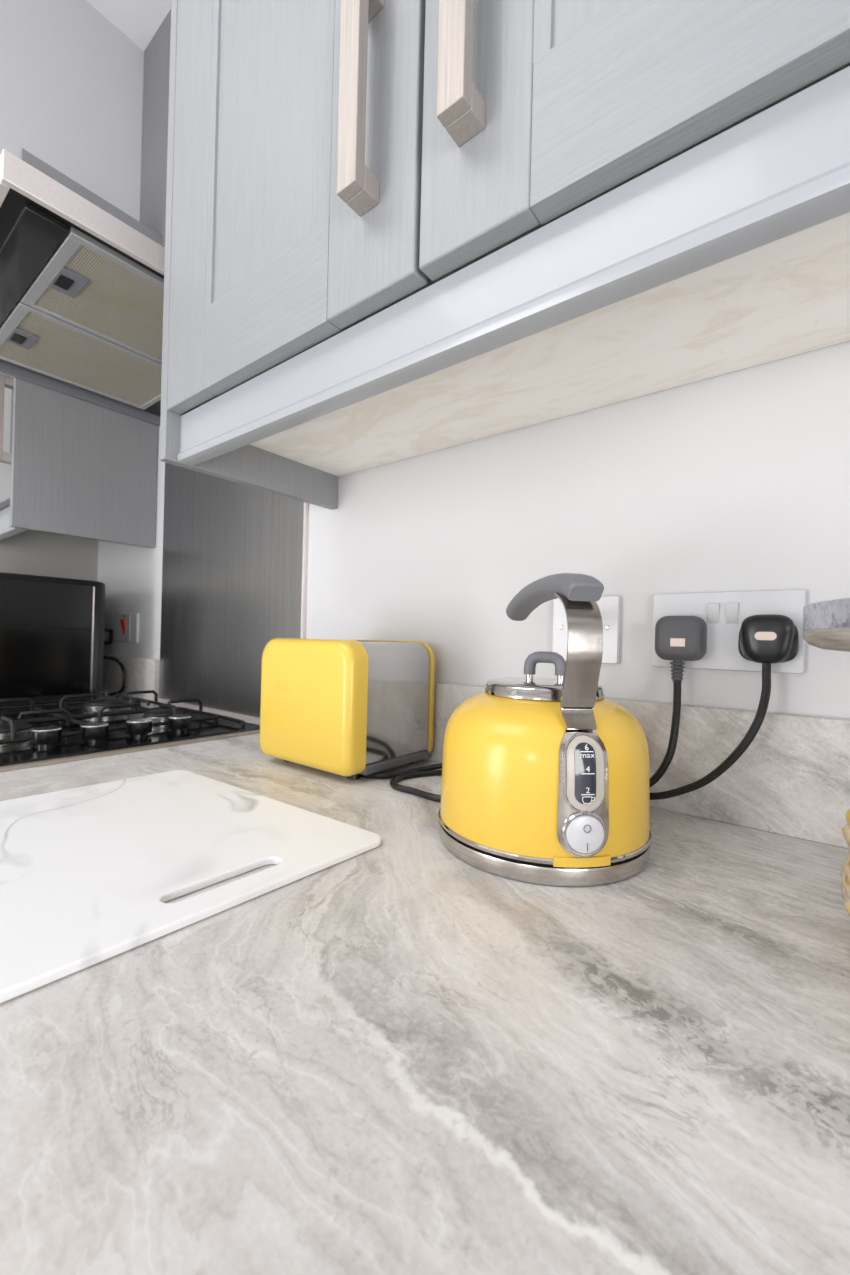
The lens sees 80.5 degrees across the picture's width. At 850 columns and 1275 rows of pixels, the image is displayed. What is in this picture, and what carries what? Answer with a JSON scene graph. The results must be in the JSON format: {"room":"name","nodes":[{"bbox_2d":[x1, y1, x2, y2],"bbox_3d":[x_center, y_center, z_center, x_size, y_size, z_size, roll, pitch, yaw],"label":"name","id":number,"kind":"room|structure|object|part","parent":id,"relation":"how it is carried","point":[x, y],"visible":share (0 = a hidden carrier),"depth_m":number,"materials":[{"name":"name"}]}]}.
{"room":"kitchen","nodes":[
{"label":"kitchen","id":0,"kind":"room"},
{"bbox_2d":[0,530,98,580],"bbox_3d":[-2.071,-0.062,0.540,0.100,2.228,3.000,1,0,38],"label":"wall","id":1,"kind":"structure","parent":0,"point":[28,552],"depth_m":1.58,"materials":[{"name":"grey paint"}]},
{"bbox_2d":[0,0,143,221],"bbox_3d":[-1.929,-1.491,0.461,0.374,0.635,3.000,1,0,38],"label":"wall","id":2,"kind":"structure","parent":0,"point":[71,81],"depth_m":1.38,"materials":[{"name":"grey paint"}]},
{"bbox_2d":[87,0,170,50],"bbox_3d":[-0.330,-1.825,-0.783,4.414,0.100,3.200,1,0,38],"label":"ceiling","id":3,"kind":"structure","parent":0,"point":[139,20],"depth_m":1.43,"materials":[{"name":"paint"}]},
{"bbox_2d":[97,341,849,718],"bbox_3d":[0.590,-0.316,0.431,4.414,2.863,0.100,1,0,38],"label":"wall","id":4,"kind":"structure","parent":0,"point":[739,480],"depth_m":0.64,"materials":[{"name":"white paint"}]},
{"bbox_2d":[0,148,161,547],"bbox_3d":[-1.031,-0.704,1.421,0.426,0.887,0.350,1,0,38],"label":"upper cabinet","id":5,"kind":"object","parent":4,"relation":"attached to","point":[70,466],"visible":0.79,"depth_m":1.27,"materials":[{"name":"grey wood"}]},
{"bbox_3d":[-1.129,-0.388,1.319,0.210,0.105,0.020,1,0,38],"label":"rail","id":6,"kind":"part","parent":5,"relation":"part of","materials":[{"name":"grey wood"}]},
{"bbox_3d":[-1.121,-0.743,1.320,0.406,0.815,0.020,1,0,38],"label":"door","id":7,"kind":"part","parent":5,"relation":"part of","materials":[{"name":"grey wood"}]},
{"bbox_3d":[-0.988,-0.513,1.179,0.024,0.200,0.030,1,0,38],"label":"handle","id":8,"kind":"part","parent":5,"relation":"part of","materials":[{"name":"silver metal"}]},
{"bbox_2d":[0,149,164,425],"bbox_3d":[-0.657,-0.624,1.045,0.624,0.050,0.478,1,0,38],"label":"hood","id":9,"kind":"object","parent":4,"relation":"attached to","point":[82,289],"visible":0.71,"depth_m":0.91,"materials":[{"name":"grey metal"}]},
{"bbox_3d":[-0.770,-0.621,0.905,0.552,0.010,0.053,1,0,38],"label":"light panel","id":10,"kind":"part","parent":9,"relation":"part of","materials":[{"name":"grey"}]},
{"bbox_3d":[-0.752,-0.619,1.139,0.274,0.010,0.331,1,0,38],"label":"filter frame","id":11,"kind":"part","parent":9,"relation":"part of","materials":[{"name":"grey metal"}]},
{"bbox_3d":[-0.536,-0.615,0.969,0.265,0.010,0.331,1,0,38],"label":"filter frame","id":12,"kind":"part","parent":9,"relation":"part of","materials":[{"name":"grey metal"}]},
{"bbox_2d":[103,628,125,694],"bbox_3d":[-0.970,0.073,1.527,0.060,0.201,0.242,2,0,-42],"label":"power cable","id":13,"kind":"object","parent":4,"relation":"attached to","point":[108,633],"visible":0.65,"depth_m":1.51,"materials":[{"name":"black plastic"}]},
{"bbox_3d":[-0.966,0.098,1.512,0.219,0.151,0.047,1,0,41],"label":"cord","id":14,"kind":"part","parent":13,"relation":"part of","materials":[{"name":"black rubber"}]},
{"bbox_2d":[114,613,139,642],"bbox_3d":[-0.912,-0.030,1.527,0.164,0.087,0.016,1,0,38],"label":"switch","id":15,"kind":"object","parent":4,"relation":"attached to","point":[126,629],"visible":1,"depth_m":1.51,"materials":[{"name":"grey plastic"}]},
{"bbox_2d":[103,654,159,700],"bbox_3d":[-0.928,0.115,1.535,0.478,0.116,0.018,1,0,38],"label":"upstand","id":16,"kind":"object","parent":4,"relation":"attached to","point":[142,674],"visible":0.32,"depth_m":1.46,"materials":[{"name":"grey stone"}]},
{"bbox_2d":[140,9,170,247],"bbox_3d":[-0.512,-1.209,1.246,0.896,1.124,0.006,1,0,38],"label":"wall","id":17,"kind":"structure","parent":4,"relation":"attached to","point":[156,73],"depth_m":1.46,"materials":[{"name":"white paint"}]},
{"bbox_2d":[158,698,259,723],"bbox_3d":[-0.495,0.177,1.194,0.622,0.010,0.010,1,0,38],"label":"trim","id":18,"kind":"structure","parent":4,"relation":"attached to","point":[205,709],"depth_m":1.19,"materials":[{"name":"metal"}]},
{"bbox_2d":[159,462,303,717],"bbox_3d":[-0.482,-0.297,1.203,0.616,0.940,0.004,1,0,38],"label":"backsplash","id":19,"kind":"structure","parent":4,"relation":"attached to","point":[233,551],"depth_m":1.19,"materials":[{"name":"silver metal"}]},
{"bbox_2d":[301,502,308,638],"bbox_3d":[-0.238,-0.287,1.010,0.006,0.949,0.008,1,0,38],"label":"trim","id":20,"kind":"structure","parent":4,"relation":"attached to","point":[306,505],"depth_m":1.01,"materials":[{"name":"metal"}]},
{"bbox_2d":[159,0,849,509],"bbox_3d":[0.082,-0.683,0.549,0.915,0.883,0.350,1,0,38],"label":"upper cabinet","id":21,"kind":"object","parent":4,"relation":"attached to","point":[396,230],"visible":1,"depth_m":0.44,"materials":[{"name":"grey wood"}]},
{"bbox_3d":[-0.262,-0.690,0.837,0.018,0.883,0.321,1,0,38],"label":"panel","id":22,"kind":"part","parent":21,"relation":"part of","materials":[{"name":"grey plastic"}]},
{"bbox_3d":[-0.175,-0.723,0.580,0.238,0.605,0.019,1,0,38],"label":"panel","id":23,"kind":"part","parent":21,"relation":"part of","materials":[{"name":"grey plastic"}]},
{"bbox_3d":[-0.184,-0.368,0.578,0.237,0.105,0.020,1,0,38],"label":"rail","id":24,"kind":"part","parent":21,"relation":"part of","materials":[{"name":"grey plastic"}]},
{"bbox_3d":[-0.170,-0.723,0.575,0.448,0.815,0.020,1,0,38],"label":"door","id":25,"kind":"part","parent":21,"relation":"part of","materials":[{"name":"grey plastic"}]},
{"bbox_3d":[-0.058,-0.493,0.450,0.024,0.200,0.030,1,0,38],"label":"handle","id":26,"kind":"part","parent":21,"relation":"part of","materials":[{"name":"beige wood"}]},
{"bbox_3d":[0.030,-0.491,0.382,0.024,0.200,0.030,1,0,38],"label":"handle","id":27,"kind":"part","parent":21,"relation":"part of","materials":[{"name":"beige wood"}]},
{"bbox_3d":[0.185,-0.715,0.297,0.444,0.815,0.020,1,0,38],"label":"door","id":28,"kind":"part","parent":21,"relation":"part of","materials":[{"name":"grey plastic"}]},
{"bbox_3d":[0.186,-0.715,0.297,0.241,0.605,0.019,1,0,38],"label":"panel","id":29,"kind":"part","parent":21,"relation":"part of","materials":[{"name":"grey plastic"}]},
{"bbox_3d":[0.177,-0.360,0.295,0.241,0.105,0.020,1,0,38],"label":"rail","id":30,"kind":"part","parent":21,"relation":"part of","materials":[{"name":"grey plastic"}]},
{"bbox_2d":[553,595,620,663],"bbox_3d":[0.208,-0.010,0.653,0.087,0.086,0.010,1,0,38],"label":"blank plate","id":31,"kind":"object","parent":4,"relation":"attached to","point":[609,606],"visible":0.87,"depth_m":0.63,"materials":[{"name":"grey plastic"}]},
{"bbox_2d":[426,682,849,848],"bbox_3d":[0.543,0.144,0.382,2.012,0.122,0.018,1,0,38],"label":"upstand","id":32,"kind":"object","parent":4,"relation":"attached to","point":[793,779],"visible":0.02,"depth_m":0.53,"materials":[{"name":"grey stone"}]},
{"bbox_2d":[652,589,805,673],"bbox_3d":[0.330,-0.007,0.556,0.146,0.087,0.013,1,0,38],"label":"double socket","id":33,"kind":"object","parent":4,"relation":"attached to","point":[723,613],"visible":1,"depth_m":0.55,"materials":[{"name":"grey plastic"}]},
{"bbox_3d":[-0.402,1.138,-0.795,4.414,0.100,3.200,1,0,38],"label":"floor","id":34,"kind":"structure","parent":0,"visible":0},
{"bbox_3d":[0.793,0.684,-0.210,0.828,0.869,0.618,1,0,38],"label":"base cabinet","id":35,"kind":"object","parent":34,"relation":"on","visible":0},
{"bbox_2d":[0,695,849,1274],"bbox_3d":[-0.082,0.210,0.480,3.114,0.040,0.632,1,0,38],"label":"countertop","id":36,"kind":"structure","parent":35,"relation":"on","point":[402,1055],"depth_m":0.22,"materials":[{"name":"grey stone"}]},
{"bbox_2d":[0,572,104,705],"bbox_3d":[-1.108,0.007,1.317,0.412,0.322,0.346,1,0,38],"label":"microwave","id":37,"kind":"object","parent":36,"relation":"on","point":[52,628],"visible":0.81,"depth_m":1.23,"materials":[{"name":"black"}]},
{"bbox_3d":[-0.940,0.060,1.201,0.002,0.164,0.244,1,0,38],"label":"glass","id":38,"kind":"part","parent":37,"relation":"part of","materials":[{"name":"black glass"}]},
{"bbox_3d":[-0.936,-0.080,1.201,0.002,0.113,0.244,1,0,38],"label":"glass","id":39,"kind":"part","parent":37,"relation":"part of","materials":[{"name":"black glass"}]},
{"bbox_2d":[0,698,259,771],"bbox_3d":[-0.688,0.158,0.986,0.594,0.037,0.508,1,0,38],"label":"gas hob","id":40,"kind":"object","parent":36,"relation":"in","point":[46,745],"visible":0.85,"depth_m":0.85,"materials":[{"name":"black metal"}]},
{"bbox_3d":[-0.690,0.159,0.819,0.084,0.017,0.084,1,0,38],"label":"burner","id":41,"kind":"part","parent":40,"relation":"part of","materials":[{"name":"metal"}]},
{"bbox_3d":[-0.592,0.157,0.785,0.040,0.026,0.040,1,0,38],"label":"knob","id":42,"kind":"part","parent":40,"relation":"part of","materials":[{"name":"black"}]},
{"bbox_2d":[0,689,175,720],"bbox_3d":[-0.796,0.145,1.056,0.228,0.041,0.451,1,0,38],"label":"support","id":43,"kind":"object","parent":40,"relation":"on","point":[32,706],"visible":0.7,"depth_m":1.10,"materials":[{"name":"black metal"}]},
{"bbox_3d":[-0.546,0.158,0.829,0.040,0.026,0.040,1,0,38],"label":"knob","id":44,"kind":"part","parent":40,"relation":"part of","materials":[{"name":"black"}]},
{"bbox_3d":[-0.726,0.159,1.145,0.097,0.017,0.097,1,0,38],"label":"burner","id":45,"kind":"part","parent":40,"relation":"part of","materials":[{"name":"metal"}]},
{"bbox_2d":[0,698,244,744],"bbox_3d":[-0.596,0.149,0.899,0.266,0.041,0.451,1,0,38],"label":"support","id":46,"kind":"object","parent":40,"relation":"on","point":[212,716],"visible":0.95,"depth_m":0.96,"materials":[{"name":"black metal"}]},
{"bbox_3d":[-0.688,0.174,0.986,0.594,0.005,0.508,1,0,38],"label":"steel frame","id":47,"kind":"part","parent":40,"relation":"part of","materials":[{"name":"silver"}]},
{"bbox_3d":[-0.500,0.160,0.879,0.040,0.026,0.040,1,0,38],"label":"knob","id":48,"kind":"part","parent":40,"relation":"part of","materials":[{"name":"black metal"}]},
{"bbox_3d":[-0.528,0.164,1.009,0.076,0.017,0.076,1,0,38],"label":"burner","id":49,"kind":"part","parent":40,"relation":"part of","materials":[{"name":"metal"}]},
{"bbox_3d":[-0.456,0.161,0.931,0.040,0.026,0.040,1,0,38],"label":"knob","id":50,"kind":"part","parent":40,"relation":"part of","materials":[{"name":"black"}]},
{"bbox_2d":[0,770,380,1003],"bbox_3d":[-0.277,0.181,0.461,0.376,0.006,0.302,1,0,38],"label":"chopping board","id":51,"kind":"object","parent":36,"relation":"on","point":[88,874],"visible":1,"depth_m":0.41,"materials":[{"name":"white plastic"}]},
{"bbox_2d":[260,638,434,779],"bbox_3d":[-0.121,0.097,0.768,0.211,0.187,0.186,1,0,38],"label":"toaster","id":52,"kind":"object","parent":36,"relation":"on","point":[349,708],"visible":1,"depth_m":0.69,"materials":[{"name":"yellow metal"}]},
{"bbox_2d":[438,573,651,886],"bbox_3d":[0.117,0.069,0.490,0.197,0.252,0.206,1,0,38],"label":"kettle","id":53,"kind":"object","parent":36,"relation":"on","point":[546,781],"visible":1,"depth_m":0.40,"materials":[{"name":"metal"}]},
{"bbox_3d":[0.102,0.039,0.490,0.007,0.006,0.007,1,0,38],"label":"knob post","id":54,"kind":"part","parent":53,"relation":"part of","materials":[{"name":"silver metal"}]},
{"bbox_3d":[0.115,0.049,0.486,0.112,0.015,0.112,1,0,38],"label":"lid","id":55,"kind":"part","parent":53,"relation":"part of","materials":[{"name":"silver metal"}]},
{"bbox_3d":[0.117,0.025,0.486,0.041,0.023,0.011,1,0,15],"label":"lid knob","id":56,"kind":"part","parent":53,"relation":"part of","materials":[{"name":"grey plastic"}]},
{"bbox_3d":[0.130,0.039,0.482,0.007,0.006,0.007,1,0,38],"label":"knob post","id":57,"kind":"part","parent":53,"relation":"part of","materials":[{"name":"silver metal"}]},
{"bbox_3d":[0.122,0.117,0.401,0.042,0.106,0.027,1,0,-6],"label":"panel","id":58,"kind":"part","parent":53,"relation":"part of","materials":[{"name":"silver metal"}]},
{"bbox_2d":[566,815,603,853],"bbox_3d":[0.123,0.151,0.386,0.030,0.029,0.005,1,0,-6],"label":"switch","id":59,"kind":"object","parent":53,"relation":"attached to","point":[584,833],"depth_m":0.38,"materials":[{"name":"grey plastic"}]},
{"bbox_2d":[580,751,594,794],"bbox_3d":[0.126,0.105,0.388,0.010,0.033,0.010,1,0,38],"label":"print","id":60,"kind":"object","parent":53,"relation":"on","point":[587,758],"depth_m":0.39,"materials":[{"name":"white"}]},
{"bbox_2d":[390,616,706,801],"bbox_3d":[0.129,0.084,0.598,0.362,0.224,0.121,1,0,26],"label":"power cable","id":61,"kind":"object","parent":36,"relation":"on","point":[678,639],"visible":0.64,"depth_m":0.56,"materials":[{"name":"grey plastic"}]},
{"bbox_3d":[0.114,0.117,0.599,0.335,0.156,0.119,1,0,29],"label":"cord","id":62,"kind":"part","parent":61,"relation":"part of","materials":[{"name":"black rubber"}]},
{"bbox_2d":[360,614,798,799],"bbox_3d":[0.152,0.084,0.627,0.507,0.224,0.088,1,0,23],"label":"power cable","id":63,"kind":"object","parent":36,"relation":"on","point":[766,639],"visible":0.79,"depth_m":0.51,"materials":[{"name":"black plastic"}]},
{"bbox_3d":[0.141,0.105,0.631,0.482,0.180,0.088,1,0,23],"label":"cord","id":64,"kind":"part","parent":63,"relation":"part of","materials":[{"name":"black rubber"}]},
{"bbox_2d":[803,598,849,651],"bbox_3d":[0.358,0.090,0.260,0.264,0.218,0.264,1,0,38],"label":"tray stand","id":65,"kind":"object","parent":36,"relation":"on","point":[826,624],"visible":1,"depth_m":0.29,"materials":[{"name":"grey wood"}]},
{"bbox_2d":[841,809,849,915],"bbox_3d":[0.341,0.153,0.297,0.147,0.092,0.107,1,0,38],"label":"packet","id":66,"kind":"object","parent":36,"relation":"on","point":[845,870],"visible":1,"depth_m":0.33,"materials":[{"name":"yellow"}]}
]}

